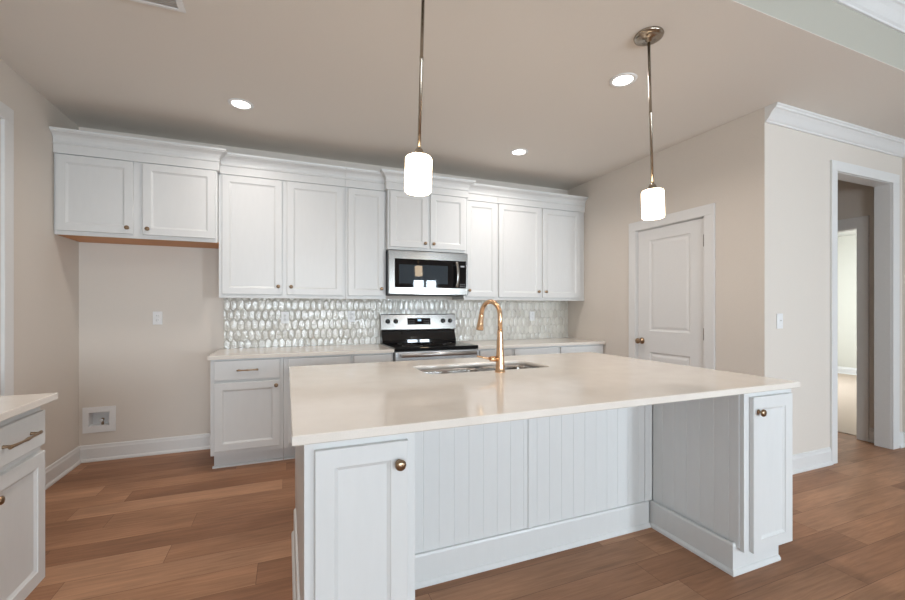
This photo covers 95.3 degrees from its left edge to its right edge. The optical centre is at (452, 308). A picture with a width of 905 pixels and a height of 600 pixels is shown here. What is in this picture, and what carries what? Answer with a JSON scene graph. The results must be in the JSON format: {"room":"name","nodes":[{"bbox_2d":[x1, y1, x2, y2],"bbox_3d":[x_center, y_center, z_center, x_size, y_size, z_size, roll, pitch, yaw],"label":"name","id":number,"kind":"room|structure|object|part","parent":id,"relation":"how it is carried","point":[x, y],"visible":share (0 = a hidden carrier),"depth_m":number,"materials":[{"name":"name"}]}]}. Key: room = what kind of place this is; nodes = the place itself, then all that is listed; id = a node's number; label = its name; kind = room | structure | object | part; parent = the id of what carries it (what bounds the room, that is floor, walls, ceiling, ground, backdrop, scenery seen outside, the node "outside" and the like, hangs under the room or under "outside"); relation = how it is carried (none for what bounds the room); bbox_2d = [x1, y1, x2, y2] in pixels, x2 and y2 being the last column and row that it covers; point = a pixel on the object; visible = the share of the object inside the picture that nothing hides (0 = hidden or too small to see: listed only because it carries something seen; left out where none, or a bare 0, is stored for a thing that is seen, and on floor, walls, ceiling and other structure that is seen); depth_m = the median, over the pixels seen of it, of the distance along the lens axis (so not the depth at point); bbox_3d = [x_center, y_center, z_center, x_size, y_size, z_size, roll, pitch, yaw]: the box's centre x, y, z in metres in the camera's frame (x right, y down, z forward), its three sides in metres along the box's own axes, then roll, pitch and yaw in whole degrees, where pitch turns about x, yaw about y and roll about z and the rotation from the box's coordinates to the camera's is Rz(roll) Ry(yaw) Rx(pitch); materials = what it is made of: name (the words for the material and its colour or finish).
{"room":"kitchen","nodes":[
{"label":"kitchen","id":0,"kind":"room"},
{"bbox_2d":[0,58,78,467],"bbox_3d":[-1.730,-0.291,-0.207,0.120,3.170,8.105,0,0,-22],"label":"wall","id":1,"kind":"structure","parent":0,"point":[46,263],"depth_m":2.95,"materials":[{"name":"beige paint"}]},
{"bbox_2d":[0,101,13,395],"bbox_3d":[-2.600,0.020,2.147,0.018,2.548,0.998,0,0,-22],"label":"door frame","id":2,"kind":"structure","parent":1,"relation":"attached to","point":[6,113],"depth_m":2.55,"materials":[{"name":"white paint"}]},
{"bbox_2d":[79,127,567,445],"bbox_3d":[-0.850,-0.116,4.449,4.982,2.820,0.120,0,0,-22],"label":"wall","id":3,"kind":"structure","parent":0,"point":[156,378],"depth_m":3.65,"materials":[{"name":"beige paint"}]},
{"bbox_2d":[82,406,115,433],"bbox_3d":[-3.022,0.945,3.550,0.228,0.216,0.088,0,0,-22],"label":"water valve box","id":4,"kind":"object","parent":3,"relation":"attached to","point":[94,419],"visible":1,"depth_m":3.53,"materials":[{"name":"white plastic"}]},
{"bbox_2d":[45,433,209,489],"bbox_3d":[-2.463,1.224,3.242,1.089,0.140,0.918,0,0,-22],"label":"baseboard","id":5,"kind":"structure","parent":3,"relation":"attached to","point":[54,472],"depth_m":3.56,"materials":[{"name":"white paint"}]},
{"bbox_2d":[49,126,226,248],"bbox_3d":[-2.514,-0.947,3.458,1.148,0.778,0.478,0,0,-22],"label":"upper cabinet","id":6,"kind":"object","parent":3,"relation":"attached to","point":[109,188],"visible":1,"depth_m":3.28,"materials":[{"name":"white paint"}]},
{"bbox_3d":[-2.747,-0.873,3.178,0.474,0.570,0.020,0,0,-22],"label":"door","id":7,"kind":"part","parent":6,"relation":"part of","materials":[{"name":"white paint"}]},
{"bbox_3d":[-2.451,-1.251,3.301,1.148,0.170,0.138,0,0,-22],"label":"crown moulding","id":8,"kind":"part","parent":6,"relation":"part of","materials":[{"name":"white paint"}]},
{"bbox_3d":[-2.235,-0.873,3.384,0.506,0.570,0.020,0,0,-22],"label":"door","id":9,"kind":"part","parent":6,"relation":"part of","materials":[{"name":"white paint"}]},
{"bbox_2d":[153,312,161,324],"bbox_3d":[-2.622,0.085,3.666,0.072,0.116,0.011,0,0,-22],"label":"outlet","id":10,"kind":"object","parent":3,"relation":"attached to","point":[157,316],"visible":1,"depth_m":3.66,"materials":[{"name":"white plastic"}]},
{"bbox_2d":[219,152,345,298],"bbox_3d":[-1.571,-0.714,3.880,1.067,1.244,0.398,0,0,-22],"label":"upper cabinet","id":11,"kind":"object","parent":3,"relation":"attached to","point":[282,221],"visible":1,"depth_m":3.73,"materials":[{"name":"white paint"}]},
{"bbox_3d":[-1.770,-0.642,3.657,0.479,1.032,0.020,0,0,-22],"label":"door","id":12,"kind":"part","parent":11,"relation":"part of","materials":[{"name":"white paint"}]},
{"bbox_3d":[-1.527,-0.104,3.769,1.067,0.024,0.020,0,0,-22],"label":"light rail","id":13,"kind":"part","parent":11,"relation":"part of","materials":[{"name":"white paint"}]},
{"bbox_3d":[-1.512,-1.251,3.731,1.067,0.170,0.077,0,0,-22],"label":"crown moulding","id":14,"kind":"part","parent":11,"relation":"part of","materials":[{"name":"white paint"}]},
{"bbox_3d":[-1.279,-0.642,3.854,0.496,1.032,0.020,0,0,-22],"label":"door","id":15,"kind":"part","parent":11,"relation":"part of","materials":[{"name":"white paint"}]},
{"bbox_2d":[345,167,385,298],"bbox_3d":[-0.893,-0.714,4.152,0.391,1.244,0.398,0,0,-22],"label":"upper cabinet","id":16,"kind":"object","parent":3,"relation":"attached to","point":[365,193],"visible":0.97,"depth_m":4.02,"materials":[{"name":"white paint"}]},
{"bbox_3d":[-0.848,-0.104,4.041,0.391,0.024,0.020,0,0,-22],"label":"light rail","id":17,"kind":"part","parent":16,"relation":"part of","materials":[{"name":"white paint"}]},
{"bbox_3d":[-0.833,-1.251,4.003,0.391,0.170,0.077,0,0,-22],"label":"crown moulding","id":18,"kind":"part","parent":16,"relation":"part of","materials":[{"name":"white paint"}]},
{"bbox_2d":[224,298,567,347],"bbox_3d":[-0.327,0.137,4.587,3.907,0.472,0.012,0,0,-22],"label":"backsplash","id":19,"kind":"structure","parent":3,"relation":"attached to","point":[248,322],"depth_m":4.30,"materials":[{"name":"grey tile"}]},
{"bbox_2d":[281,312,288,323],"bbox_3d":[-1.643,0.089,4.046,0.072,0.116,0.011,0,0,-22],"label":"outlet","id":20,"kind":"object","parent":19,"relation":"attached to","point":[284,315],"visible":1,"depth_m":4.04,"materials":[{"name":"white plastic"}]},
{"bbox_2d":[348,311,354,321],"bbox_3d":[-1.050,0.082,4.285,0.072,0.116,0.011,0,0,-22],"label":"outlet","id":21,"kind":"object","parent":19,"relation":"attached to","point":[351,314],"visible":1,"depth_m":4.28,"materials":[{"name":"white plastic"}]},
{"bbox_2d":[529,311,534,320],"bbox_3d":[0.985,0.094,5.102,0.072,0.116,0.011,0,0,-22],"label":"outlet","id":22,"kind":"object","parent":19,"relation":"attached to","point":[531,313],"visible":1,"depth_m":5.10,"materials":[{"name":"white plastic"}]},
{"bbox_2d":[380,169,475,253],"bbox_3d":[-0.304,-0.959,4.345,0.995,0.754,0.478,0,0,-22],"label":"upper cabinet","id":23,"kind":"object","parent":3,"relation":"attached to","point":[435,221],"visible":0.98,"depth_m":4.17,"materials":[{"name":"white paint"}]},
{"bbox_3d":[-0.433,-0.883,4.108,0.386,0.550,0.020,0,0,-22],"label":"door","id":24,"kind":"part","parent":23,"relation":"part of","materials":[{"name":"white paint"}]},
{"bbox_2d":[386,250,467,295],"bbox_3d":[-0.298,-0.353,4.328,0.837,0.438,0.483,0,0,-22],"label":"microwave","id":25,"kind":"object","parent":23,"relation":"attached to","point":[408,273],"visible":0.96,"depth_m":4.15,"materials":[{"name":"silver metal"}]},
{"bbox_3d":[-0.251,-0.349,4.159,0.677,0.281,0.008,0,0,-22],"label":"door glass","id":26,"kind":"part","parent":25,"relation":"part of","materials":[{"name":"black glass"}]},
{"bbox_3d":[0.048,-0.347,4.241,0.042,0.266,0.063,0,0,-22],"label":"handle","id":27,"kind":"part","parent":25,"relation":"part of","materials":[{"name":"silver metal"}]},
{"bbox_3d":[0.102,-0.349,4.301,0.083,0.281,0.008,0,0,-22],"label":"control panel","id":28,"kind":"part","parent":25,"relation":"part of","materials":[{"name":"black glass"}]},
{"bbox_3d":[-0.241,-1.251,4.188,0.995,0.170,0.138,0,0,-22],"label":"crown moulding","id":29,"kind":"part","parent":23,"relation":"part of","materials":[{"name":"white paint"}]},
{"bbox_3d":[-0.047,-0.883,4.263,0.386,0.550,0.020,0,0,-22],"label":"door","id":30,"kind":"part","parent":23,"relation":"part of","materials":[{"name":"white paint"}]},
{"bbox_2d":[452,183,499,299],"bbox_3d":[0.261,-0.714,4.616,0.406,1.244,0.398,0,0,-22],"label":"upper cabinet","id":31,"kind":"object","parent":3,"relation":"attached to","point":[482,200],"visible":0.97,"depth_m":4.50,"materials":[{"name":"white paint"}]},
{"bbox_3d":[0.306,-0.104,4.504,0.406,0.024,0.020,0,0,-22],"label":"light rail","id":32,"kind":"part","parent":31,"relation":"part of","materials":[{"name":"white paint"}]},
{"bbox_3d":[0.317,-0.642,4.495,0.368,1.032,0.020,0,0,-22],"label":"door","id":33,"kind":"part","parent":31,"relation":"part of","materials":[{"name":"white paint"}]},
{"bbox_3d":[0.321,-1.251,4.467,0.406,0.170,0.077,0,0,-22],"label":"crown moulding","id":34,"kind":"part","parent":31,"relation":"part of","materials":[{"name":"white paint"}]},
{"bbox_2d":[497,186,587,300],"bbox_3d":[1.004,-0.714,4.914,1.190,1.244,0.398,0,0,-22],"label":"upper cabinet","id":35,"kind":"object","parent":3,"relation":"attached to","point":[540,234],"visible":0.98,"depth_m":4.76,"materials":[{"name":"white paint"}]},
{"bbox_3d":[0.765,-0.642,4.675,0.546,1.032,0.020,0,0,-22],"label":"door","id":36,"kind":"part","parent":35,"relation":"part of","materials":[{"name":"white paint"}]},
{"bbox_3d":[1.048,-0.104,4.802,1.190,0.024,0.020,0,0,-22],"label":"light rail","id":37,"kind":"part","parent":35,"relation":"part of","materials":[{"name":"white paint"}]},
{"bbox_3d":[1.063,-1.251,4.765,1.190,0.170,0.077,0,0,-22],"label":"crown moulding","id":38,"kind":"part","parent":35,"relation":"part of","materials":[{"name":"white paint"}]},
{"bbox_3d":[1.290,-0.642,4.886,0.529,1.032,0.020,0,0,-22],"label":"door","id":39,"kind":"part","parent":35,"relation":"part of","materials":[{"name":"white paint"}]},
{"bbox_2d":[0,0,904,189],"bbox_3d":[0.453,-1.576,3.727,7.102,0.100,3.820,0,0,-22],"label":"ceiling","id":40,"kind":"structure","parent":0,"point":[338,80],"depth_m":2.67,"materials":[{"name":"paint"}]},
{"bbox_2d":[130,0,185,12],"bbox_3d":[-1.545,-1.522,1.968,0.440,0.008,0.156,0,0,-22],"label":"ceiling vent","id":41,"kind":"object","parent":40,"relation":"in","point":[181,8],"visible":1,"depth_m":2.06,"materials":[{"name":"white plastic"}]},
{"bbox_2d":[228,98,253,109],"bbox_3d":[-1.579,-1.523,3.079,0.176,0.006,0.176,0,0,-22],"label":"recessed light","id":42,"kind":"object","parent":40,"relation":"in","point":[238,103],"visible":1,"depth_m":3.07,"materials":[{"name":"white plastic"}]},
{"bbox_2d":[405,0,431,195],"bbox_3d":[-0.129,-1.015,1.812,0.165,1.022,0.156,0,0,-22],"label":"pendant lamp","id":43,"kind":"object","parent":40,"relation":"hanging from","point":[418,165],"visible":1,"depth_m":1.77,"materials":[{"name":"white glass"}]},
{"bbox_3d":[-0.149,-0.584,1.804,0.117,0.160,0.117,2,-1,-22],"label":"lamp shade","id":44,"kind":"part","parent":43,"relation":"part of","materials":[{"name":"white glass"}]},
{"bbox_3d":[-0.137,-1.079,1.809,0.018,0.834,0.017,2,-1,-22],"label":"rod","id":45,"kind":"part","parent":43,"relation":"part of","materials":[{"name":"silver metal"}]},
{"bbox_2d":[510,149,527,155],"bbox_3d":[0.648,-1.523,4.021,0.176,0.006,0.176,0,0,-22],"label":"recessed light","id":46,"kind":"object","parent":40,"relation":"in","point":[517,152],"visible":1,"depth_m":4.02,"materials":[{"name":"white plastic"}]},
{"bbox_2d":[609,73,636,86],"bbox_3d":[1.139,-1.523,2.755,0.176,0.006,0.176,0,0,-22],"label":"recessed light","id":47,"kind":"object","parent":40,"relation":"in","point":[623,79],"visible":1,"depth_m":2.74,"materials":[{"name":"white plastic"}]},
{"bbox_2d":[633,26,664,219],"bbox_3d":[1.102,-1.015,2.307,0.171,1.022,0.156,0,0,-22],"label":"pendant lamp","id":48,"kind":"object","parent":40,"relation":"hanging from","point":[652,199],"visible":1,"depth_m":2.29,"materials":[{"name":"white glass"}]},
{"bbox_3d":[1.109,-1.079,2.310,0.018,0.834,0.017,-2,1,-22],"label":"rod","id":49,"kind":"part","parent":48,"relation":"part of","materials":[{"name":"silver metal"}]},
{"bbox_3d":[1.125,-0.585,2.316,0.117,0.160,0.117,-2,1,-22],"label":"lamp shade","id":50,"kind":"part","parent":48,"relation":"part of","materials":[{"name":"white glass"}]},
{"bbox_2d":[25,373,904,599],"bbox_3d":[3.621,1.315,2.467,12.042,0.058,9.320,0,0,-22],"label":"floor","id":51,"kind":"structure","parent":0,"point":[171,526],"depth_m":2.24,"materials":[{"name":"brown wood"}]},
{"bbox_2d":[0,406,44,599],"bbox_3d":[-1.983,0.849,1.502,0.678,0.890,0.425,0,0,-22],"label":"base cabinet","id":52,"kind":"object","parent":51,"relation":"on","point":[22,461],"visible":0.99,"depth_m":1.66,"materials":[{"name":"white paint"}]},
{"bbox_3d":[-1.634,0.692,1.484,0.033,0.033,0.033,0,0,-22],"label":"knob","id":53,"kind":"part","parent":52,"relation":"part of","materials":[{"name":"gold metal"}]},
{"bbox_3d":[-1.715,0.516,1.614,0.020,0.148,0.402,0,0,-22],"label":"drawer","id":54,"kind":"part","parent":52,"relation":"part of","materials":[{"name":"white paint"}]},
{"bbox_3d":[-1.688,0.516,1.625,0.038,0.015,0.211,0,0,-22],"label":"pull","id":55,"kind":"part","parent":52,"relation":"part of","materials":[{"name":"gold metal"}]},
{"bbox_2d":[210,357,283,468],"bbox_3d":[-1.774,0.849,3.630,0.532,0.890,0.706,0,0,-22],"label":"base cabinet","id":56,"kind":"object","parent":51,"relation":"on","point":[247,395],"visible":1,"depth_m":3.35,"materials":[{"name":"white paint"}]},
{"bbox_3d":[-1.660,0.495,3.347,0.480,0.154,0.020,0,0,-22],"label":"drawer","id":57,"kind":"part","parent":56,"relation":"part of","materials":[{"name":"white paint"}]},
{"bbox_3d":[-1.660,0.864,3.348,0.480,0.540,0.020,0,0,-22],"label":"door","id":58,"kind":"part","parent":56,"relation":"part of","materials":[{"name":"white paint"}]},
{"bbox_3d":[-1.649,0.495,3.321,0.157,0.015,0.038,0,0,-22],"label":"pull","id":59,"kind":"part","parent":56,"relation":"part of","materials":[{"name":"gold metal"}]},
{"bbox_2d":[207,344,393,359],"bbox_3d":[-1.351,0.389,3.813,1.489,0.030,0.684,0,0,-22],"label":"countertop","id":60,"kind":"structure","parent":56,"relation":"on","point":[319,350],"depth_m":3.67,"materials":[{"name":"stone"}]},
{"bbox_2d":[284,354,351,459],"bbox_3d":[-1.266,0.849,3.834,0.559,0.890,0.706,0,0,-22],"label":"base cabinet","id":61,"kind":"object","parent":51,"relation":"on","point":[289,450],"visible":0.08,"depth_m":3.48,"materials":[{"name":"white paint"}]},
{"bbox_3d":[-1.142,0.864,3.555,0.503,0.540,0.020,0,0,-22],"label":"door","id":62,"kind":"part","parent":61,"relation":"part of","materials":[{"name":"white paint"}]},
{"bbox_3d":[-1.142,0.495,3.555,0.503,0.154,0.020,0,0,-22],"label":"drawer","id":63,"kind":"part","parent":61,"relation":"part of","materials":[{"name":"white paint"}]},
{"bbox_2d":[296,432,414,599],"bbox_3d":[-0.371,0.849,1.528,0.401,0.890,0.584,0,0,-22],"label":"base cabinet","id":64,"kind":"object","parent":51,"relation":"on","point":[357,496],"visible":0.86,"depth_m":1.29,"materials":[{"name":"white paint"}]},
{"bbox_3d":[-0.385,1.219,1.562,0.401,0.150,0.509,0,0,-22],"label":"baseboard","id":65,"kind":"part","parent":64,"relation":"part of","materials":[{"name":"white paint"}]},
{"bbox_3d":[-0.166,0.497,1.313,0.036,0.036,0.033,0,0,-22],"label":"knob","id":66,"kind":"part","parent":64,"relation":"part of","materials":[{"name":"gold metal"}]},
{"bbox_2d":[352,353,392,362],"bbox_3d":[-0.831,0.849,4.009,0.376,0.890,0.706,0,0,-22],"label":"base cabinet","id":67,"kind":"object","parent":51,"relation":"on","point":[375,357],"visible":0.07,"depth_m":3.72,"materials":[{"name":"white paint"}]},
{"bbox_2d":[379,314,478,360],"bbox_3d":[-0.248,0.677,4.205,0.842,1.234,0.749,0,0,-22],"label":"range","id":68,"kind":"object","parent":51,"relation":"on","point":[412,337],"visible":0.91,"depth_m":4.36,"materials":[{"name":"silver metal"}]},
{"bbox_3d":[-0.371,0.144,4.510,0.842,0.168,0.090,0,0,-22],"label":"control panel","id":69,"kind":"part","parent":68,"relation":"part of","materials":[{"name":"silver metal"}]},
{"bbox_2d":[381,341,477,351],"bbox_3d":[-0.248,0.378,4.204,0.842,0.033,0.611,0,0,-22],"label":"cooktop","id":70,"kind":"object","parent":68,"relation":"in","point":[398,346],"depth_m":4.04,"materials":[{"name":"black glass"}]},
{"bbox_3d":[-0.140,0.752,3.934,0.838,0.703,0.050,0,0,-22],"label":"oven door","id":71,"kind":"part","parent":68,"relation":"part of","materials":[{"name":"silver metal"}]},
{"bbox_3d":[-0.120,0.428,3.885,0.752,0.039,0.060,0,0,-22],"label":"handle","id":72,"kind":"part","parent":68,"relation":"part of","materials":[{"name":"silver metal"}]},
{"bbox_2d":[291,365,652,599],"bbox_3d":[0.262,0.849,2.608,2.381,0.890,0.995,0,0,-22],"label":"kitchen island","id":73,"kind":"object","parent":51,"relation":"on","point":[490,496],"visible":0.49,"depth_m":2.14,"materials":[{"name":"white paint"}]},
{"bbox_3d":[-0.782,1.219,2.045,0.024,0.150,0.681,0,0,-22],"label":"baseboard","id":74,"kind":"part","parent":73,"relation":"part of","materials":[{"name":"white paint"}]},
{"bbox_3d":[0.037,0.774,2.015,0.765,0.740,0.010,0,0,-22],"label":"beadboard panel","id":75,"kind":"part","parent":73,"relation":"part of","materials":[{"name":"white paint"}]},
{"bbox_3d":[0.426,1.219,2.157,1.592,0.150,0.036,0,0,-22],"label":"baseboard","id":76,"kind":"part","parent":73,"relation":"part of","materials":[{"name":"white paint"}]},
{"bbox_2d":[289,352,799,445],"bbox_3d":[0.361,0.389,2.383,2.418,0.030,1.567,0,0,-22],"label":"island countertop","id":77,"kind":"structure","parent":73,"relation":"on","point":[334,402],"depth_m":1.88,"materials":[{"name":"stone"}]},
{"bbox_2d":[420,365,535,373],"bbox_3d":[0.186,0.506,2.664,0.840,0.203,0.375,0,0,-22],"label":"sink","id":78,"kind":"object","parent":77,"relation":"in","point":[507,367],"visible":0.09,"depth_m":2.81,"materials":[{"name":"silver metal"}]},
{"bbox_3d":[0.007,0.506,2.592,0.454,0.203,0.375,0,0,-22],"label":"bowl","id":79,"kind":"part","parent":78,"relation":"part of","materials":[{"name":"silver metal"}]},
{"bbox_3d":[0.401,0.506,2.750,0.376,0.203,0.375,0,0,-22],"label":"bowl","id":80,"kind":"part","parent":78,"relation":"part of","materials":[{"name":"silver metal"}]},
{"bbox_2d":[476,299,504,372],"bbox_3d":[0.229,0.159,2.493,0.170,0.430,0.230,0,0,3],"label":"faucet","id":81,"kind":"object","parent":77,"relation":"on","point":[499,358],"visible":1,"depth_m":2.42,"materials":[{"name":"brown metal"}]},
{"bbox_3d":[0.203,0.292,2.399,0.127,0.041,0.033,0,0,-22],"label":"lever handle","id":82,"kind":"part","parent":81,"relation":"part of","materials":[{"name":"brown metal"}]},
{"bbox_3d":[0.230,0.037,2.502,0.028,0.186,0.203,0,0,-35],"label":"spout","id":83,"kind":"part","parent":81,"relation":"part of","materials":[{"name":"brown metal"}]},
{"bbox_3d":[0.775,0.774,2.311,0.789,0.740,0.010,0,0,-22],"label":"beadboard panel","id":84,"kind":"part","parent":73,"relation":"part of","materials":[{"name":"white paint"}]},
{"bbox_2d":[479,348,511,356],"bbox_3d":[0.322,0.849,4.472,0.407,0.890,0.706,0,0,-22],"label":"base cabinet","id":85,"kind":"object","parent":51,"relation":"on","point":[507,351],"visible":0.05,"depth_m":4.17,"materials":[{"name":"white paint"}]},
{"bbox_2d":[459,338,604,348],"bbox_3d":[0.869,0.389,4.704,1.598,0.030,0.684,0,0,-22],"label":"countertop","id":86,"kind":"structure","parent":85,"relation":"on","point":[539,342],"depth_m":4.54,"materials":[{"name":"stone"}]},
{"bbox_2d":[512,346,557,355],"bbox_3d":[0.776,0.849,4.654,0.568,0.890,0.706,0,0,-22],"label":"base cabinet","id":87,"kind":"object","parent":51,"relation":"on","point":[547,349],"visible":0.05,"depth_m":4.36,"materials":[{"name":"white paint"}]},
{"bbox_2d":[558,344,602,353],"bbox_3d":[1.327,0.849,4.875,0.617,0.890,0.706,0,0,-22],"label":"base cabinet","id":88,"kind":"object","parent":51,"relation":"on","point":[597,348],"visible":0.07,"depth_m":4.58,"materials":[{"name":"white paint"}]},
{"bbox_2d":[649,389,791,576],"bbox_3d":[1.463,0.849,2.264,0.408,0.890,0.584,0,0,-22],"label":"base cabinet","id":89,"kind":"object","parent":51,"relation":"on","point":[722,466],"visible":0.88,"depth_m":2.07,"materials":[{"name":"white paint"}]},
{"bbox_3d":[1.298,0.784,2.235,0.010,0.760,0.504,0,0,-22],"label":"beadboard panel","id":90,"kind":"part","parent":89,"relation":"part of","materials":[{"name":"white paint"}]},
{"bbox_3d":[1.427,1.219,2.289,0.361,0.150,0.506,0,0,-22],"label":"baseboard","id":91,"kind":"part","parent":89,"relation":"part of","materials":[{"name":"white paint"}]},
{"bbox_3d":[1.482,0.499,1.975,0.036,0.036,0.033,0,0,-22],"label":"knob","id":92,"kind":"part","parent":89,"relation":"part of","materials":[{"name":"gold metal"}]},
{"bbox_3d":[1.567,0.790,2.060,0.366,0.772,0.019,0,0,-22],"label":"frame","id":93,"kind":"part","parent":89,"relation":"part of","materials":[{"name":"white paint"}]},
{"bbox_3d":[1.581,0.803,2.043,0.300,0.750,0.020,0,0,-22],"label":"door","id":94,"kind":"part","parent":89,"relation":"part of","materials":[{"name":"white paint"}]},
{"bbox_3d":[-1.760,0.849,0.945,0.678,0.890,0.765,0,0,-22],"label":"base cabinet","id":95,"kind":"object","parent":51,"relation":"on","visible":0},
{"bbox_2d":[0,393,57,421],"bbox_3d":[-1.839,0.389,1.138,0.676,0.030,1.233,0,0,-22],"label":"countertop","id":96,"kind":"structure","parent":95,"relation":"on","point":[12,405],"depth_m":1.66,"materials":[{"name":"stone"}]},
{"bbox_2d":[568,107,774,377],"bbox_3d":[1.958,-0.116,4.302,0.120,2.820,2.485,0,0,-22],"label":"wall","id":97,"kind":"structure","parent":0,"point":[730,165],"depth_m":3.46,"materials":[{"name":"beige paint"}]},
{"bbox_2d":[629,203,714,369],"bbox_3d":[2.074,0.201,3.931,0.182,2.186,0.938,0,0,-22],"label":"door","id":98,"kind":"structure","parent":97,"relation":"in","point":[672,256],"depth_m":3.88,"materials":[{"name":"white paint"}]},
{"bbox_3d":[1.905,0.329,4.207,0.074,0.066,0.066,0,0,-22],"label":"knob","id":99,"kind":"part","parent":98,"relation":"part of","materials":[{"name":"gold metal"}]},
{"bbox_2d":[734,0,904,70],"bbox_3d":[1.216,-1.702,1.986,6.982,0.347,0.020,0,0,-22],"label":"wall","id":100,"kind":"structure","parent":0,"point":[833,21],"depth_m":2.39,"materials":[{"name":"paint"}]},
{"bbox_2d":[832,0,904,34],"bbox_3d":[1.237,-1.819,1.936,6.982,0.115,0.088,0,0,-22],"label":"crown molding","id":101,"kind":"structure","parent":100,"relation":"attached to","point":[889,13],"depth_m":2.49,"materials":[{"name":"white paint"}]},
{"bbox_2d":[775,125,901,454],"bbox_3d":[3.328,-0.116,3.575,1.880,2.820,0.115,0,0,-22],"label":"wall","id":102,"kind":"structure","parent":0,"point":[802,160],"depth_m":3.33,"materials":[{"name":"beige paint"}]},
{"bbox_2d":[776,314,782,328],"bbox_3d":[2.531,0.097,3.182,0.072,0.116,0.020,0,0,-22],"label":"light switch","id":103,"kind":"object","parent":102,"relation":"attached to","point":[779,317],"visible":1,"depth_m":3.18,"materials":[{"name":"white plastic"}]},
{"bbox_2d":[792,447,832,474],"bbox_3d":[2.676,1.224,3.442,0.864,0.140,0.406,0,0,-22],"label":"baseboard","id":104,"kind":"structure","parent":102,"relation":"attached to","point":[819,458],"depth_m":3.32,"materials":[{"name":"white paint"}]},
{"bbox_2d":[765,102,904,157],"bbox_3d":[3.394,-1.468,3.248,2.000,0.115,0.540,0,0,-22],"label":"crown molding","id":105,"kind":"structure","parent":102,"relation":"attached to","point":[779,114],"depth_m":3.37,"materials":[{"name":"white paint"}]},
{"bbox_2d":[830,160,899,463],"bbox_3d":[3.623,0.029,3.683,1.068,2.531,0.133,0,0,-22],"label":"door frame","id":106,"kind":"structure","parent":102,"relation":"attached to","point":[835,166],"depth_m":3.80,"materials":[{"name":"white paint"}]},
{"bbox_2d":[838,235,856,367],"bbox_3d":[8.171,-0.070,7.160,0.100,2.712,4.000,0,0,-22],"label":"wall","id":107,"kind":"structure","parent":0,"point":[847,245],"depth_m":8.09,"materials":[{"name":"paint"}]},
{"bbox_2d":[838,366,856,374],"bbox_3d":[8.112,1.224,7.136,0.026,0.140,4.000,0,0,-22],"label":"baseboard","id":108,"kind":"structure","parent":107,"relation":"attached to","point":[843,370],"depth_m":8.07,"materials":[{"name":"white paint"}]},
{"bbox_2d":[838,230,856,236],"bbox_3d":[5.925,-1.466,6.258,4.940,0.080,4.000,0,0,-22],"label":"ceiling","id":109,"kind":"structure","parent":0,"point":[848,233],"depth_m":7.84,"materials":[{"name":"white paint"}]},
{"bbox_2d":[838,180,873,427],"bbox_3d":[3.559,-0.116,5.381,0.104,2.820,3.065,0,0,-22],"label":"wall","id":110,"kind":"structure","parent":0,"point":[854,199],"depth_m":4.01,"materials":[{"name":"beige paint"}]},
{"bbox_2d":[838,228,856,232],"bbox_3d":[3.921,0.244,4.481,0.104,2.100,0.804,0,0,-22],"label":"trim","id":111,"kind":"structure","parent":110,"relation":"attached to","point":[853,229],"depth_m":4.20,"materials":[{"name":"white paint"}]},
{"bbox_2d":[838,215,868,441],"bbox_3d":[3.864,0.195,4.459,0.018,2.199,0.972,0,0,-22],"label":"door frame","id":112,"kind":"structure","parent":110,"relation":"attached to","point":[861,223],"depth_m":4.04,"materials":[{"name":"white paint"}]},
{"bbox_2d":[868,427,873,442],"bbox_3d":[4.056,1.224,3.970,0.026,0.140,0.075,0,0,-22],"label":"baseboard","id":113,"kind":"structure","parent":110,"relation":"attached to","point":[871,430],"depth_m":3.99,"materials":[{"name":"white paint"}]},
{"bbox_2d":[902,158,904,431],"bbox_3d":[5.303,-0.291,1.340,0.120,3.170,5.735,0,0,-22],"label":"wall","id":114,"kind":"structure","parent":0,"point":[903,159],"depth_m":3.86,"materials":[{"name":"beige paint"}]},
{"bbox_2d":[900,431,904,447],"bbox_3d":[5.227,1.224,1.247,0.090,0.140,5.620,0,0,-22],"label":"baseboard","id":115,"kind":"structure","parent":114,"relation":"attached to","point":[902,434],"depth_m":3.85,"materials":[{"name":"white paint"}]}
]}

